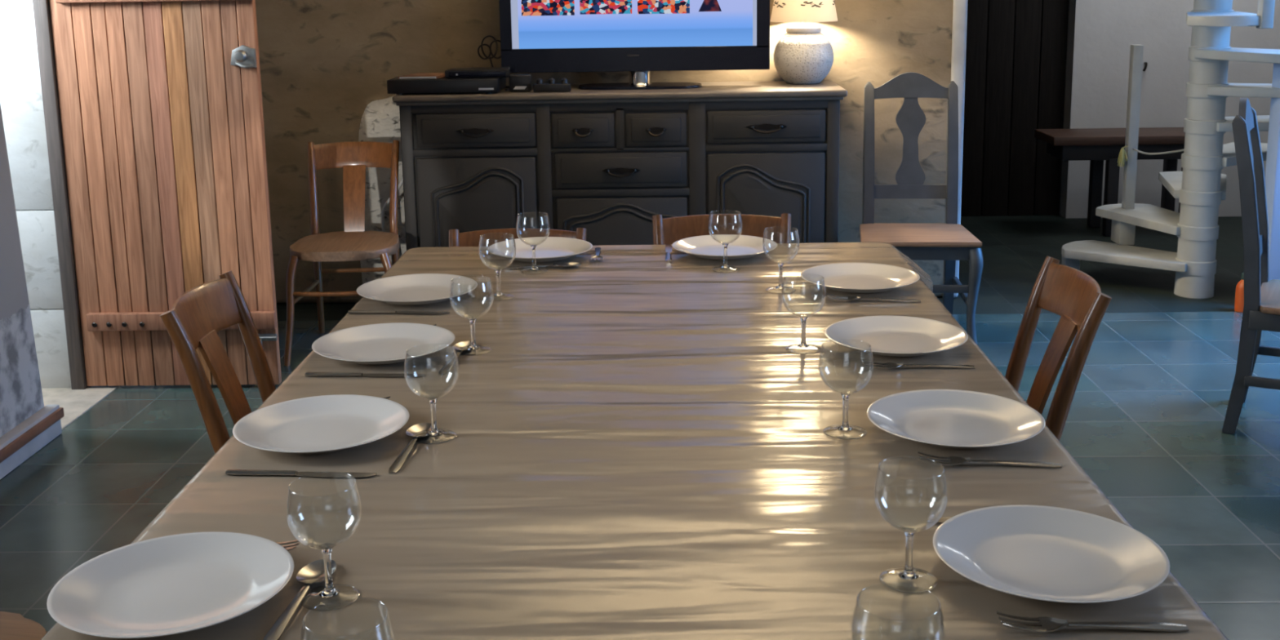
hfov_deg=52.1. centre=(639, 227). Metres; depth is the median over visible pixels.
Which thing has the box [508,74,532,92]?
router
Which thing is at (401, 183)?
cable
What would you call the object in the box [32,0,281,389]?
door
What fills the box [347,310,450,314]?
knife
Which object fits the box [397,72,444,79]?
magazine
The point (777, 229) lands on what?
bistro chair
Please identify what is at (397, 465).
spoon
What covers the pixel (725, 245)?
wine glass
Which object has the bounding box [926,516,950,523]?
knife
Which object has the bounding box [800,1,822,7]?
print
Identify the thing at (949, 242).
chair
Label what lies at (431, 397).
bowl
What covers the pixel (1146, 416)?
floor
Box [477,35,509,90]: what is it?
cable coil
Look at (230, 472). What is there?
knife
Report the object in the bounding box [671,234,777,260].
dinner plate
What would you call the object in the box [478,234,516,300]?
wine glass
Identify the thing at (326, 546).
bowl
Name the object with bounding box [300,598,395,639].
wine glass
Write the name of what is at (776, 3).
print
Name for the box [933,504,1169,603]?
dinner plate
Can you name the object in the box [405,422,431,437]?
bowl
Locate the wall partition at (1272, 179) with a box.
[1264,63,1279,280]
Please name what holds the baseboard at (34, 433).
attached to the wall at (21, 397)
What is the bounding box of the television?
[498,0,769,89]
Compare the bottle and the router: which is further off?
the bottle
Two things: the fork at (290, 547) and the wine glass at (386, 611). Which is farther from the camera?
the fork at (290, 547)
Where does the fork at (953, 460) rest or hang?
on the tablecloth
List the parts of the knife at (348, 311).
handle, blade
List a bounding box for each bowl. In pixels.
[285,474,361,550]
[296,559,336,584]
[404,345,458,399]
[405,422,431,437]
[448,276,493,319]
[452,341,472,351]
[478,234,516,270]
[515,213,550,245]
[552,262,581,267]
[707,212,742,244]
[762,229,799,262]
[781,275,826,317]
[818,343,873,394]
[873,462,947,533]
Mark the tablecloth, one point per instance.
(639, 450)
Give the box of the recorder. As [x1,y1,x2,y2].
[386,75,506,94]
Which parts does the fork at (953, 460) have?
handle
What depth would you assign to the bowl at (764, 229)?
2.84 m
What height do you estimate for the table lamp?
0.457 m
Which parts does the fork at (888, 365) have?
handle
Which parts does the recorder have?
panel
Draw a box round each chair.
[0,611,47,639]
[160,270,275,453]
[284,140,399,365]
[448,227,586,246]
[652,213,791,244]
[859,71,982,343]
[1004,255,1111,440]
[1222,97,1279,434]
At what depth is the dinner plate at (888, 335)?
2.45 m
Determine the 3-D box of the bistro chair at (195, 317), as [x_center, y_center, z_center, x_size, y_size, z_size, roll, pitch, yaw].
[-0.674,0.522,2.796,0.540,0.808,0.451,-1,11,1]
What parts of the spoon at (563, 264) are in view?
handle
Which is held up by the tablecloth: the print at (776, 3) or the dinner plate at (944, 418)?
the dinner plate at (944, 418)
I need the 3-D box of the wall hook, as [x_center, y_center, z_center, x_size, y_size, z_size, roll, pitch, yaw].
[2.892,-0.918,7.485,0.024,0.053,0.057,5,12,26]
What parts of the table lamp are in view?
lamp shade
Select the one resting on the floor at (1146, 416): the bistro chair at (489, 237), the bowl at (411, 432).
the bistro chair at (489, 237)
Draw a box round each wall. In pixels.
[0,104,44,437]
[15,209,44,210]
[255,0,953,303]
[1059,0,1279,217]
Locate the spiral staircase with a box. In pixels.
[1061,0,1279,298]
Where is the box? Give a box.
[444,66,509,78]
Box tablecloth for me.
[40,242,1228,639]
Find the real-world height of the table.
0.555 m
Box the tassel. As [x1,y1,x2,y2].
[1117,145,1128,166]
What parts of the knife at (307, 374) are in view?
handle, blade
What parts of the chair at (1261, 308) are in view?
post, crest rail, post, rail, seat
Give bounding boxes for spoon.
[263,559,336,639]
[388,422,431,473]
[438,341,472,375]
[499,262,581,269]
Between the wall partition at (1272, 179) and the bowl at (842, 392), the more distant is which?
the wall partition at (1272, 179)
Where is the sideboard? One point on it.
(602, 162)
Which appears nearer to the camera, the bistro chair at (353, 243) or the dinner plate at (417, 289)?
the dinner plate at (417, 289)
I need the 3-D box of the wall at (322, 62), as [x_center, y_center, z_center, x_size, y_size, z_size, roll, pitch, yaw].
[-0.599,-0.929,5.864,3.985,2.500,0.456,-1,11,1]
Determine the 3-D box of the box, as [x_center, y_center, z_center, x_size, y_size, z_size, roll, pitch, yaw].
[-0.654,-0.629,5.324,0.260,0.034,0.140,-1,11,1]
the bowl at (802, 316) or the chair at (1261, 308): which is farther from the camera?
the chair at (1261, 308)
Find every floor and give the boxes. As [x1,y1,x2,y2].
[0,214,1279,639]
[41,386,117,429]
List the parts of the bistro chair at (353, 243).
leg, seat, rail, leg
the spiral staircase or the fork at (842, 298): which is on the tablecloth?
the fork at (842, 298)
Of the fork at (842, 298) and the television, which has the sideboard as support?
the television
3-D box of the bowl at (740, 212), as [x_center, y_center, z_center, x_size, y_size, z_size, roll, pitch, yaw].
[0.199,0.002,3.054,0.081,0.074,0.081,10,15,44]
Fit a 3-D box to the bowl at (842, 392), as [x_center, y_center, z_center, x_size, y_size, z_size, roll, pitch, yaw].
[0.307,0.211,1.950,0.081,0.074,0.081,-8,13,-34]
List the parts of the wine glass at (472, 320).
stem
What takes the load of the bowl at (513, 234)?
on the wine glass at (498, 271)
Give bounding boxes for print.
[773,0,785,7]
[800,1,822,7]
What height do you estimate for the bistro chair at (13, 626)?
0.808 m
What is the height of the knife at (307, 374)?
0.006 m
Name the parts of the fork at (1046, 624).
handle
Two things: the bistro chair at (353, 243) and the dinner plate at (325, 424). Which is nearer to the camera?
the dinner plate at (325, 424)
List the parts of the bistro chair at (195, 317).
rail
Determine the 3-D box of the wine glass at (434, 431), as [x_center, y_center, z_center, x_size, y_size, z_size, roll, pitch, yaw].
[-0.311,0.250,1.963,0.081,0.136,0.081,7,13,35]
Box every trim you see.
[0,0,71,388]
[951,0,967,297]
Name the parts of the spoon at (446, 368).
handle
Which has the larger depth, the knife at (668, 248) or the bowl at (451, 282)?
the knife at (668, 248)
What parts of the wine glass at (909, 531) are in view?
stem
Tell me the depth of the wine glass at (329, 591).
1.45 m
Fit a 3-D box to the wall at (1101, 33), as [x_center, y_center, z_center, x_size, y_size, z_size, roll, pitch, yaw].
[3.112,-1.301,7.510,1.255,2.500,0.150,-1,11,1]
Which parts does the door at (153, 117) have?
hinge post, knob, latch plate, lever, bolt plate, bolt rod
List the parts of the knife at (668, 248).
handle, blade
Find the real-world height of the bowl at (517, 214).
0.074 m
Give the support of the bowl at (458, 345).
on the spoon at (446, 368)
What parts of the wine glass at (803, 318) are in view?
stem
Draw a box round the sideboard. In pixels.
[392,77,847,250]
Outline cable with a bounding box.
[381,177,403,265]
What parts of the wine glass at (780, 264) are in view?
stem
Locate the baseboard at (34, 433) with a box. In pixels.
[0,404,64,479]
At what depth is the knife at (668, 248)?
3.24 m
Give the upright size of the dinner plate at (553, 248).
0.024 m
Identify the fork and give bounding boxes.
[275,538,302,551]
[591,247,603,261]
[826,293,920,302]
[861,359,975,368]
[917,451,1062,468]
[996,611,1188,632]
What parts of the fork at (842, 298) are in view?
handle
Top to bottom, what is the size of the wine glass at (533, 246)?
0.136 m
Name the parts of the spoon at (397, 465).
handle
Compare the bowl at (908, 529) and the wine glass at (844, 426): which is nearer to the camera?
the bowl at (908, 529)
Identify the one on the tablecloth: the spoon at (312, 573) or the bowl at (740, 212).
the spoon at (312, 573)
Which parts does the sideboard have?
handle, drawer, door, panel, moulding, power strip, drawer, handle, panel, moulding, drawer, handle, door, drawer, handle, panel, moulding, handle, door, drawer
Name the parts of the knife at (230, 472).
handle, blade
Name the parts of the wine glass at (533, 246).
stem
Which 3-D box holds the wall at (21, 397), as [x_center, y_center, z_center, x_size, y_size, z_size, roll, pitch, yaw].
[-2.299,0.071,0.768,0.610,2.500,6.600,-1,11,1]
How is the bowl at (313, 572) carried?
on the spoon at (312, 573)
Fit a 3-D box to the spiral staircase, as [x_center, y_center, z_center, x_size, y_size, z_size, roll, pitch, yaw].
[2.459,-0.927,5.611,1.194,2.500,1.182,-1,11,1]
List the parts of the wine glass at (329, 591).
stem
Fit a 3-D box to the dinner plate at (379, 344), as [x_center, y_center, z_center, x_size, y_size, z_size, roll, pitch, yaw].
[-0.473,0.222,2.422,0.260,0.024,0.260,-1,11,1]
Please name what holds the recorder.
on the sideboard
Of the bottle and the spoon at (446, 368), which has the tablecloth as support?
the spoon at (446, 368)
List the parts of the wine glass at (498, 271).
stem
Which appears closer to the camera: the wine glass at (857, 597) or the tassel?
the wine glass at (857, 597)
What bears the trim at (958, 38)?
attached to the wall at (322, 62)
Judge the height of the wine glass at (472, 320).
0.136 m
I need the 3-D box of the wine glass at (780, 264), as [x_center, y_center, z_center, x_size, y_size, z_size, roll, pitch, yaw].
[0.307,0.071,2.849,0.081,0.136,0.081,-10,14,-41]
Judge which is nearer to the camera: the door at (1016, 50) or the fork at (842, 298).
the fork at (842, 298)
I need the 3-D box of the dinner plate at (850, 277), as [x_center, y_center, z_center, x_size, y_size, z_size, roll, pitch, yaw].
[0.485,0.118,2.890,0.260,0.024,0.260,-1,11,1]
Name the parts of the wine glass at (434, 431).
stem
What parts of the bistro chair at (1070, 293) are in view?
rail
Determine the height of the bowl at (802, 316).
0.074 m
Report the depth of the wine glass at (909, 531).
1.47 m
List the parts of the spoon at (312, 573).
handle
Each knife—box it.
[225,469,377,477]
[304,372,426,377]
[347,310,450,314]
[665,244,672,262]
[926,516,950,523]
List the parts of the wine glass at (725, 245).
stem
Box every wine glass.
[285,474,361,611]
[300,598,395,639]
[404,345,458,444]
[448,276,493,355]
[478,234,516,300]
[515,213,550,274]
[707,212,742,272]
[762,229,799,293]
[781,275,826,354]
[818,343,873,439]
[851,584,944,639]
[873,462,947,592]
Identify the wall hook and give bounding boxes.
[1142,62,1147,71]
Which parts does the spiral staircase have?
newel post, cord, newel post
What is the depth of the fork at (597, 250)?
3.21 m
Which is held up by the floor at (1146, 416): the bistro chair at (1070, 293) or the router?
the bistro chair at (1070, 293)
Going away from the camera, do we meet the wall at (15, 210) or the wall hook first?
the wall at (15, 210)
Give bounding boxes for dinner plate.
[46,531,293,638]
[232,394,408,453]
[311,322,454,364]
[356,273,477,305]
[487,236,592,262]
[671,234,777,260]
[800,262,919,293]
[824,315,968,356]
[866,389,1044,448]
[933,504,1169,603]
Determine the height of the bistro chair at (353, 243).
0.796 m
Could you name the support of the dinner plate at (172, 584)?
on the tablecloth
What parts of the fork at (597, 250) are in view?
handle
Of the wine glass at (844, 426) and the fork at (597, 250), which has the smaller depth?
the wine glass at (844, 426)
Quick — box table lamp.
[769,0,837,84]
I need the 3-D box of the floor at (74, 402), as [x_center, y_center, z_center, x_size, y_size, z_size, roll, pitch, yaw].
[-2.272,0.652,4.479,0.760,0.044,0.530,-1,11,1]
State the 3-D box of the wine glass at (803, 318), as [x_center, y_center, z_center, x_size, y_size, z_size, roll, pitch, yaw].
[0.300,0.158,2.396,0.081,0.136,0.081,2,11,14]
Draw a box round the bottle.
[1234,272,1244,312]
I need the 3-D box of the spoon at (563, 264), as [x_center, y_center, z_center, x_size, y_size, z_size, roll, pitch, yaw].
[-0.236,0.093,3.118,0.194,0.010,0.041,-2,11,-4]
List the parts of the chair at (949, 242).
post, rail, crest rail, seat, post, leg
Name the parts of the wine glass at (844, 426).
stem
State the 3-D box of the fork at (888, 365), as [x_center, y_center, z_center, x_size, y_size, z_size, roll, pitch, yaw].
[0.486,0.240,2.280,0.195,0.014,0.030,-1,11,0]
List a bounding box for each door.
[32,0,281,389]
[960,0,1069,216]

